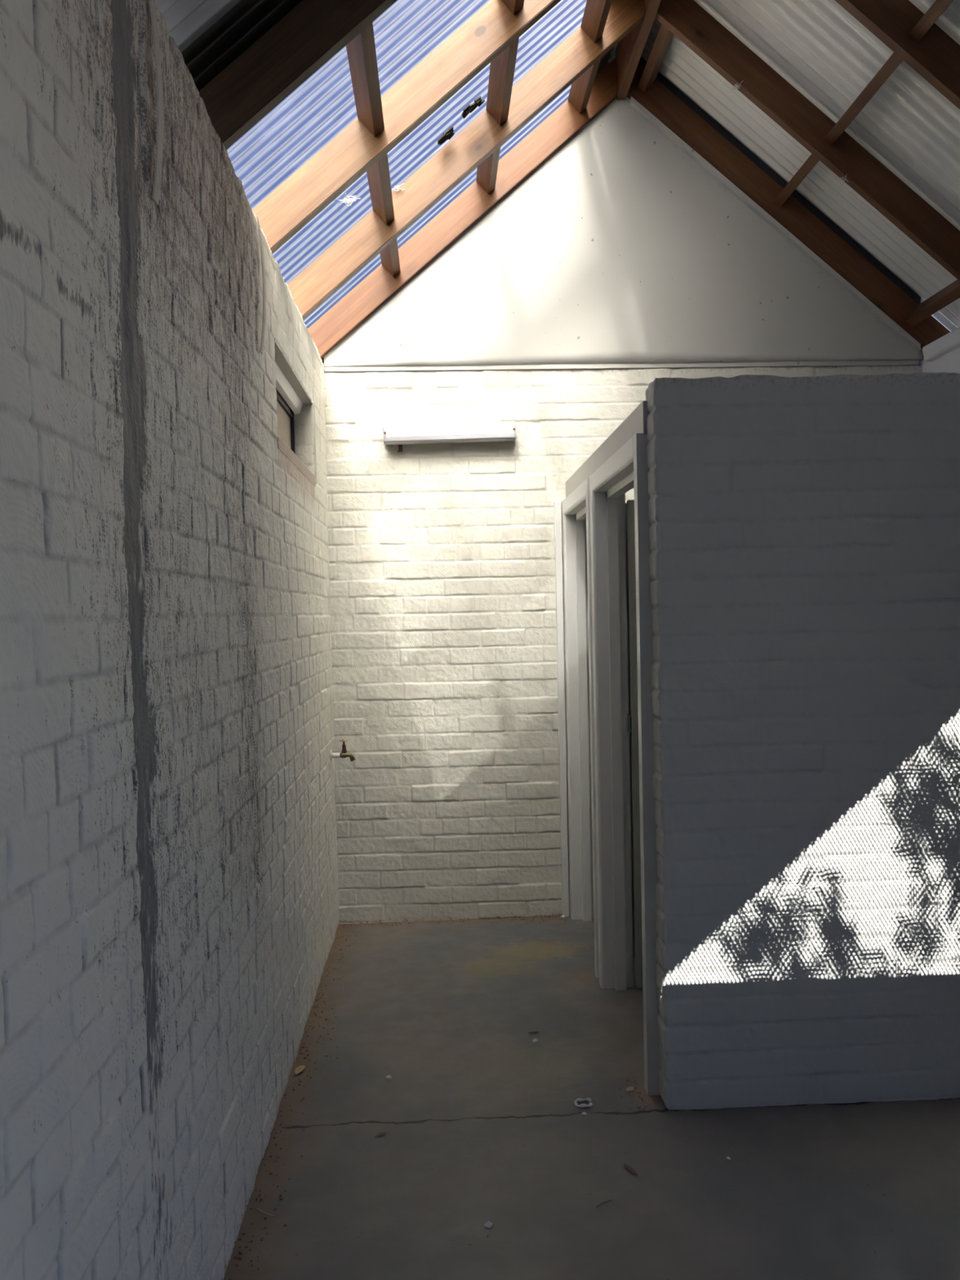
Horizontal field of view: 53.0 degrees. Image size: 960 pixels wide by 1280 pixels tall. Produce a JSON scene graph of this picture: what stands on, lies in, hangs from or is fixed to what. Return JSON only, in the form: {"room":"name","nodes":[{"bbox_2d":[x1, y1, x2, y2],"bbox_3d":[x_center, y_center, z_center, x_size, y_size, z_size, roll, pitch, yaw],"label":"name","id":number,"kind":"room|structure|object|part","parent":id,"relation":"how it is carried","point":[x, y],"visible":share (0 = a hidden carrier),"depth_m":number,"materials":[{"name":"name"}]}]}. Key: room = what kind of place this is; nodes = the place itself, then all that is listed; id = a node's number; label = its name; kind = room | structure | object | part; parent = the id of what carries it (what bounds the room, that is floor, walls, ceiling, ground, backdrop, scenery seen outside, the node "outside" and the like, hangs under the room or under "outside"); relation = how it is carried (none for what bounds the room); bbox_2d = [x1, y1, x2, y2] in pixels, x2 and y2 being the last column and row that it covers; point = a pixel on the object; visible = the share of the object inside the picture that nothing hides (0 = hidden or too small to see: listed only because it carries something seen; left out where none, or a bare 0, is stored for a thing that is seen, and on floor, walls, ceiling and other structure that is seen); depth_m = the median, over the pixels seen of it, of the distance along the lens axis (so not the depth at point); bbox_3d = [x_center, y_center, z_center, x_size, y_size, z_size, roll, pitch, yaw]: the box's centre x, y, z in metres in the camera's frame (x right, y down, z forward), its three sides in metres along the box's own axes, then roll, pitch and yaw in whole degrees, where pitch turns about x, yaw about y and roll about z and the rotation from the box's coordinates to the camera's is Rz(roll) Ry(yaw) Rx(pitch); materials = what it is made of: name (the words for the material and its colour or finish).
{"room":"public restroom","nodes":[
{"label":"public restroom","id":0,"kind":"room"},
{"bbox_2d":[0,0,338,1279],"bbox_3d":[-0.608,0.148,0.601,0.129,2.793,8.344,-1,2,-2],"label":"wall","id":1,"kind":"structure","parent":0,"point":[169,894],"depth_m":1.74,"materials":[{"name":"white brick"}]},
{"bbox_2d":[148,0,163,205],"bbox_3d":[-0.624,-1.055,1.851,0.017,0.420,0.039,-1,2,-2],"label":"strap","id":2,"kind":"object","parent":1,"relation":"attached to","point":[159,148],"visible":1,"depth_m":1.85,"materials":[{"name":"paint"}]},
{"bbox_2d":[255,215,266,354],"bbox_3d":[-0.671,-1.089,2.957,0.017,0.410,0.039,-1,2,-2],"label":"strap","id":3,"kind":"object","parent":1,"relation":"attached to","point":[261,349],"visible":1,"depth_m":2.95,"materials":[{"name":"paint"}]},
{"bbox_2d":[274,337,316,485],"bbox_3d":[-0.766,-0.848,3.737,0.120,0.375,1.070,-1,2,-2],"label":"window","id":4,"kind":"structure","parent":1,"relation":"in","point":[295,416],"depth_m":4.06,"materials":[{"name":"white paint"}]},
{"bbox_3d":[-0.806,-0.960,3.719,0.028,0.020,0.916,-1,2,-2],"label":"screen frame","id":5,"kind":"part","parent":4,"relation":"part of","materials":[{"name":"metal"}]},
{"bbox_3d":[-0.823,-0.880,4.191,0.030,0.306,0.024,-1,2,-2],"label":"screen frame","id":6,"kind":"part","parent":4,"relation":"part of","materials":[{"name":"black metal"}]},
{"bbox_3d":[-0.762,-0.690,3.740,0.119,0.059,0.962,-1,2,-2],"label":"sill","id":7,"kind":"part","parent":4,"relation":"part of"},
{"bbox_2d":[329,738,355,761],"bbox_3d":[-0.654,0.528,4.592,0.116,0.107,0.052,-1,2,-2],"label":"tap","id":8,"kind":"object","parent":1,"relation":"attached to","point":[344,753],"visible":1,"depth_m":4.58,"materials":[{"name":"brown metal"}]},
{"bbox_2d":[223,915,959,1279],"bbox_3d":[0.969,1.548,0.696,3.210,0.120,8.527,-1,2,-2],"label":"floor","id":9,"kind":"structure","parent":0,"point":[522,977],"depth_m":2.72,"materials":[{"name":"grey paint"}]},
{"bbox_2d":[254,1206,277,1216],"bbox_3d":[-0.552,1.468,2.470,0.075,0.006,0.010,0,2,30],"label":"twig","id":10,"kind":"object","parent":9,"relation":"on","point":[258,1209],"visible":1,"depth_m":2.46,"materials":[{"name":"brown wood"}]},
{"bbox_2d":[294,1065,305,1074],"bbox_3d":[-0.606,1.447,3.241,0.031,0.008,0.062,-1,2,16],"label":"dry leaf","id":11,"kind":"object","parent":9,"relation":"on","point":[299,1068],"visible":1,"depth_m":3.24,"materials":[{"name":"brown plant"}]},
{"bbox_2d":[374,1132,386,1137],"bbox_3d":[-0.291,1.454,2.829,0.038,0.003,0.012,-2,2,-37],"label":"dry leaf","id":12,"kind":"object","parent":9,"relation":"on","point":[382,1133],"visible":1,"depth_m":2.83,"materials":[{"name":"brown plant"}]},
{"bbox_2d":[484,1221,492,1227],"bbox_3d":[0.023,1.458,2.399,0.018,0.013,0.021,0,2,38],"label":"flake","id":13,"kind":"object","parent":9,"relation":"on","point":[488,1224],"visible":1,"depth_m":2.40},
{"bbox_2d":[227,916,933,1279],"bbox_3d":[0.271,1.438,3.036,1.801,0.006,3.573,-1,2,-2],"label":"crumbs","id":14,"kind":"object","parent":9,"relation":"on","point":[280,1124],"visible":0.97,"depth_m":2.87,"materials":[{"name":"brown plant"}]},
{"bbox_2d":[573,1097,592,1107],"bbox_3d":[0.320,1.435,2.984,0.057,0.016,0.054,-1,2,-2],"label":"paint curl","id":15,"kind":"object","parent":9,"relation":"on","point":[579,1100],"visible":1,"depth_m":2.98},
{"bbox_2d":[625,1086,634,1092],"bbox_3d":[0.477,1.431,3.066,0.026,0.008,0.036,0,2,30],"label":"flake","id":16,"kind":"object","parent":9,"relation":"on","point":[629,1088],"visible":1,"depth_m":3.06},
{"bbox_2d":[625,502,635,956],"bbox_3d":[1.450,0.404,3.997,1.696,1.965,0.030,-1,2,-2],"label":"divider","id":17,"kind":"object","parent":9,"relation":"on","point":[625,503],"visible":0.02,"depth_m":3.95,"materials":[{"name":"grey laminate"}]},
{"bbox_2d":[623,1164,637,1175],"bbox_3d":[0.411,1.444,2.623,0.014,0.003,0.060,-2,2,-27],"label":"dry leaf","id":18,"kind":"object","parent":9,"relation":"on","point":[629,1168],"visible":1,"depth_m":2.62,"materials":[{"name":"brown plant"}]},
{"bbox_2d":[321,96,924,924],"bbox_3d":[0.743,-0.690,4.860,3.210,4.176,0.154,-1,2,-2],"label":"wall","id":19,"kind":"structure","parent":0,"point":[442,556],"depth_m":4.77,"materials":[{"name":"white brick"}]},
{"bbox_2d":[382,421,515,452],"bbox_3d":[-0.148,-0.996,4.701,0.647,0.128,0.098,-2,2,-2],"label":"wall light","id":20,"kind":"object","parent":19,"relation":"attached to","point":[455,433],"visible":1,"depth_m":4.66,"materials":[{"name":"white plastic"}]},
{"bbox_2d":[307,57,617,359],"bbox_3d":[-0.202,-2.017,4.697,1.771,1.611,0.045,-1,2,-2],"label":"rafter","id":21,"kind":"object","parent":19,"relation":"attached to","point":[468,207],"visible":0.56,"depth_m":4.68,"materials":[{"name":"orange wood"}]},
{"bbox_2d":[554,501,568,917],"bbox_3d":[0.407,0.351,4.797,0.034,2.074,0.020,-1,2,-2],"label":"trim","id":22,"kind":"structure","parent":19,"relation":"attached to","point":[557,506],"depth_m":4.79,"materials":[{"name":"grey paint"}]},
{"bbox_2d":[561,478,599,977],"bbox_3d":[0.825,0.352,4.411,0.757,2.074,0.822,-1,2,-2],"label":"door frame","id":23,"kind":"structure","parent":19,"relation":"in","point":[575,508],"depth_m":4.74,"materials":[{"name":"grey paint"}]},
{"bbox_2d":[324,360,919,372],"bbox_3d":[0.721,-1.361,4.784,2.970,0.025,0.028,-1,2,-2],"label":"trim","id":24,"kind":"structure","parent":19,"relation":"attached to","point":[886,362],"depth_m":4.77,"materials":[{"name":"white wood"}]},
{"bbox_2d":[615,0,661,100],"bbox_3d":[0.778,-2.720,2.654,0.045,0.240,4.157,-1,2,-2],"label":"board","id":25,"kind":"object","parent":19,"relation":"attached to","point":[628,51],"visible":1,"depth_m":4.40,"materials":[{"name":"brown wood"}]},
{"bbox_2d":[199,0,397,149],"bbox_3d":[-0.112,-1.962,2.582,1.771,1.611,0.045,-1,2,-2],"label":"rafter","id":26,"kind":"object","parent":25,"relation":"attached to","point":[313,32],"visible":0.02,"depth_m":2.55,"materials":[{"name":"brown wood"}]},
{"bbox_2d":[155,0,240,52],"bbox_3d":[-0.052,-2.040,1.513,1.797,1.531,2.449,-1,2,-2],"label":"sheet","id":27,"kind":"object","parent":26,"relation":"on","point":[186,20],"visible":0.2,"depth_m":2.36,"materials":[{"name":"metal"}]},
{"bbox_2d":[181,0,613,328],"bbox_3d":[-0.169,-2.048,3.587,1.733,1.476,2.367,-1,2,-2],"label":"sheet","id":28,"kind":"object","parent":26,"relation":"on","point":[407,32],"visible":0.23,"depth_m":3.24,"materials":[{"name":"plastic"}]},
{"bbox_2d":[339,193,359,206],"bbox_3d":[-0.525,-1.728,3.781,0.110,0.049,0.120,-1,2,-2],"label":"cobweb","id":29,"kind":"object","parent":28,"relation":"attached to","point":[348,200],"visible":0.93,"depth_m":3.78},
{"bbox_2d":[437,126,454,145],"bbox_3d":[-0.142,-2.083,3.985,0.071,0.068,0.071,-1,2,5],"label":"leaf litter","id":30,"kind":"object","parent":28,"relation":"on","point":[448,134],"visible":1,"depth_m":3.97,"materials":[{"name":"brown plant"}]},
{"bbox_2d":[461,95,484,119],"bbox_3d":[-0.030,-2.182,3.934,0.095,0.074,0.070,-1,2,7],"label":"leaf litter","id":31,"kind":"object","parent":28,"relation":"on","point":[478,102],"visible":1,"depth_m":3.93,"materials":[{"name":"brown plant"}]},
{"bbox_2d":[502,0,524,14],"bbox_3d":[0.118,-2.185,2.956,0.091,0.096,0.695,-1,2,-2],"label":"nogging","id":32,"kind":"object","parent":26,"relation":"attached to","point":[514,6],"visible":1,"depth_m":3.28,"materials":[{"name":"brown wood"}]},
{"bbox_2d":[252,0,560,253],"bbox_3d":[-0.143,-1.981,3.321,1.771,1.611,0.045,-1,2,-2],"label":"rafter","id":33,"kind":"object","parent":25,"relation":"attached to","point":[494,28],"visible":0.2,"depth_m":3.30,"materials":[{"name":"brown wood"}]},
{"bbox_2d":[346,22,384,137],"bbox_3d":[-0.358,-1.761,2.947,0.091,0.096,0.695,-1,2,-2],"label":"nogging","id":34,"kind":"object","parent":33,"relation":"attached to","point":[361,51],"visible":0.84,"depth_m":2.98,"materials":[{"name":"brown wood"}]},
{"bbox_2d":[486,37,519,125],"bbox_3d":[0.086,-2.205,3.701,0.091,0.096,0.706,-1,2,-2],"label":"nogging","id":35,"kind":"object","parent":33,"relation":"attached to","point":[502,68],"visible":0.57,"depth_m":3.78,"materials":[{"name":"brown wood"}]},
{"bbox_2d":[287,0,644,319],"bbox_3d":[-0.175,-2.001,4.071,1.771,1.611,0.045,-1,2,-2],"label":"rafter","id":36,"kind":"object","parent":25,"relation":"attached to","point":[574,56],"visible":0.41,"depth_m":4.05,"materials":[{"name":"brown wood"}]},
{"bbox_2d":[366,153,394,225],"bbox_3d":[-0.390,-1.780,3.691,0.091,0.096,0.706,-1,2,-2],"label":"nogging","id":37,"kind":"object","parent":36,"relation":"attached to","point":[378,175],"visible":0.51,"depth_m":3.76,"materials":[{"name":"brown wood"}]},
{"bbox_2d":[379,238,400,277],"bbox_3d":[-0.419,-1.798,4.380,0.091,0.096,0.582,-1,2,-2],"label":"nogging","id":38,"kind":"object","parent":36,"relation":"attached to","point":[389,256],"visible":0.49,"depth_m":4.49,"materials":[{"name":"brown wood"}]},
{"bbox_2d":[391,182,404,191],"bbox_3d":[-0.343,-1.889,4.032,0.057,0.032,0.061,-1,2,-2],"label":"cobweb","id":39,"kind":"object","parent":36,"relation":"attached to","point":[403,183],"visible":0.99,"depth_m":4.03},
{"bbox_2d":[475,146,500,194],"bbox_3d":[0.040,-2.207,4.388,0.091,0.096,0.582,-1,2,-2],"label":"nogging","id":40,"kind":"object","parent":36,"relation":"attached to","point":[486,171],"visible":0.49,"depth_m":4.50,"materials":[{"name":"brown wood"}]},
{"bbox_2d":[568,58,600,113],"bbox_3d":[0.485,-2.604,4.397,0.091,0.096,0.582,-1,2,-2],"label":"nogging","id":41,"kind":"object","parent":36,"relation":"attached to","point":[580,90],"visible":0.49,"depth_m":4.52,"materials":[{"name":"brown wood"}]},
{"bbox_2d":[581,0,612,42],"bbox_3d":[0.485,-2.560,3.708,0.091,0.096,0.706,-1,2,-2],"label":"nogging","id":42,"kind":"object","parent":36,"relation":"attached to","point":[596,12],"visible":1,"depth_m":3.94,"materials":[{"name":"brown wood"}]},
{"bbox_2d":[654,0,959,280],"bbox_3d":[1.651,-2.052,4.147,1.791,1.628,0.045,-1,2,-2],"label":"rafter","id":43,"kind":"object","parent":25,"relation":"attached to","point":[686,20],"visible":0.97,"depth_m":4.11,"materials":[{"name":"brown wood"}]},
{"bbox_2d":[731,80,742,89],"bbox_3d":[1.104,-2.370,4.114,0.046,0.033,0.074,-2,2,-26],"label":"cobweb","id":44,"kind":"object","parent":43,"relation":"attached to","point":[738,86],"visible":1,"depth_m":4.11},
{"bbox_2d":[835,0,959,109],"bbox_3d":[1.683,-2.032,3.397,1.791,1.628,0.045,-1,2,-2],"label":"rafter","id":45,"kind":"object","parent":25,"relation":"attached to","point":[935,57],"visible":1,"depth_m":3.37,"materials":[{"name":"brown wood"}]},
{"bbox_2d":[823,52,902,146],"bbox_3d":[1.528,-2.151,3.763,0.091,0.096,0.706,-1,2,-2],"label":"nogging","id":46,"kind":"object","parent":45,"relation":"attached to","point":[894,61],"visible":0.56,"depth_m":3.75,"materials":[{"name":"orange wood"}]},
{"bbox_2d":[909,0,953,41],"bbox_3d":[1.559,-2.131,3.019,0.091,0.096,0.695,-1,2,-2],"label":"nogging","id":47,"kind":"object","parent":45,"relation":"attached to","point":[938,7],"visible":1,"depth_m":3.26,"materials":[{"name":"brown wood"}]},
{"bbox_2d":[908,0,959,44],"bbox_3d":[1.733,-2.137,1.991,1.797,1.531,3.258,-1,2,-2],"label":"sheet","id":48,"kind":"object","parent":45,"relation":"on","point":[948,21],"visible":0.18,"depth_m":3.40,"materials":[{"name":"grey metal"}]},
{"bbox_2d":[608,43,617,62],"bbox_3d":[0.812,-2.723,2.566,0.560,0.390,4.515,-1,2,-2],"label":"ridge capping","id":49,"kind":"object","parent":48,"relation":"on","point":[613,52],"visible":0.02,"depth_m":4.80,"materials":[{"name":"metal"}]},
{"bbox_3d":[0.717,-2.782,4.807,0.560,0.390,0.008,-1,2,-2],"label":"plate","id":50,"kind":"part","parent":49,"relation":"part of","materials":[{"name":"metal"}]},
{"bbox_2d":[630,96,920,351],"bbox_3d":[1.466,-2.051,4.763,1.430,1.244,0.033,-1,2,-2],"label":"trim","id":51,"kind":"structure","parent":19,"relation":"attached to","point":[634,104],"depth_m":4.75,"materials":[{"name":"wood"}]},
{"bbox_2d":[626,57,950,348],"bbox_3d":[1.624,-2.094,4.773,1.791,1.679,0.046,-1,2,-2],"label":"rafter","id":52,"kind":"object","parent":19,"relation":"attached to","point":[658,100],"depth_m":4.75,"materials":[{"name":"brown wood"}]},
{"bbox_2d":[637,23,673,92],"bbox_3d":[0.827,-2.714,4.409,0.091,0.096,0.582,-1,2,-2],"label":"nogging","id":53,"kind":"object","parent":52,"relation":"attached to","point":[664,37],"visible":0.62,"depth_m":4.44,"materials":[{"name":"brown wood"}]},
{"bbox_3d":[1.458,-2.284,4.769,1.455,1.292,0.031,-1,2,-2],"label":"packing strip","id":54,"kind":"part","parent":52,"relation":"part of","materials":[{"name":"brown wood"}]},
{"bbox_2d":[773,153,819,208],"bbox_3d":[1.498,-2.169,4.451,0.091,0.096,0.582,-1,2,-2],"label":"nogging","id":55,"kind":"object","parent":52,"relation":"attached to","point":[811,161],"visible":0.56,"depth_m":4.47,"materials":[{"name":"brown wood"}]},
{"bbox_2d":[640,0,959,332],"bbox_3d":[1.639,-2.173,4.201,1.797,1.531,1.287,-1,2,-2],"label":"sheet","id":56,"kind":"object","parent":52,"relation":"on","point":[817,46],"visible":0.58,"depth_m":4.09,"materials":[{"name":"grey metal"}]},
{"bbox_2d":[905,280,959,326],"bbox_3d":[2.177,-1.605,4.495,0.104,0.111,0.582,-1,2,-2],"label":"nogging","id":57,"kind":"object","parent":52,"relation":"attached to","point":[949,294],"visible":1,"depth_m":4.54,"materials":[{"name":"brown wood"}]},
{"bbox_2d":[645,372,959,1110],"bbox_3d":[1.446,0.310,2.993,1.823,2.247,0.118,-1,2,-2],"label":"wall partition","id":58,"kind":"structure","parent":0,"point":[804,557],"depth_m":2.92,"materials":[{"name":"white brick"}]},
{"bbox_2d":[565,400,649,497],"bbox_3d":[0.478,-0.710,3.870,0.030,0.102,1.818,-1,2,-2],"label":"panel","id":59,"kind":"object","parent":58,"relation":"attached to","point":[636,422],"depth_m":3.48,"materials":[{"name":"white wood"}]},
{"bbox_2d":[589,433,660,1095],"bbox_3d":[0.864,0.377,3.480,0.757,2.074,0.926,-1,2,-2],"label":"door frame","id":60,"kind":"structure","parent":58,"relation":"in","point":[627,468],"depth_m":3.85,"materials":[{"name":"grey paint"}]},
{"bbox_2d":[919,346,959,373],"bbox_3d":[2.345,-0.014,4.028,0.110,2.760,1.907,-1,2,-2],"label":"wall","id":61,"kind":"structure","parent":0,"point":[948,362],"depth_m":4.62,"materials":[{"name":"white paint"}]},
{"bbox_2d":[922,327,959,361],"bbox_3d":[2.288,-1.364,2.845,0.040,0.075,3.840,-1,2,-2],"label":"trim","id":62,"kind":"structure","parent":61,"relation":"attached to","point":[949,341],"depth_m":4.59,"materials":[{"name":"white paint"}]}
]}

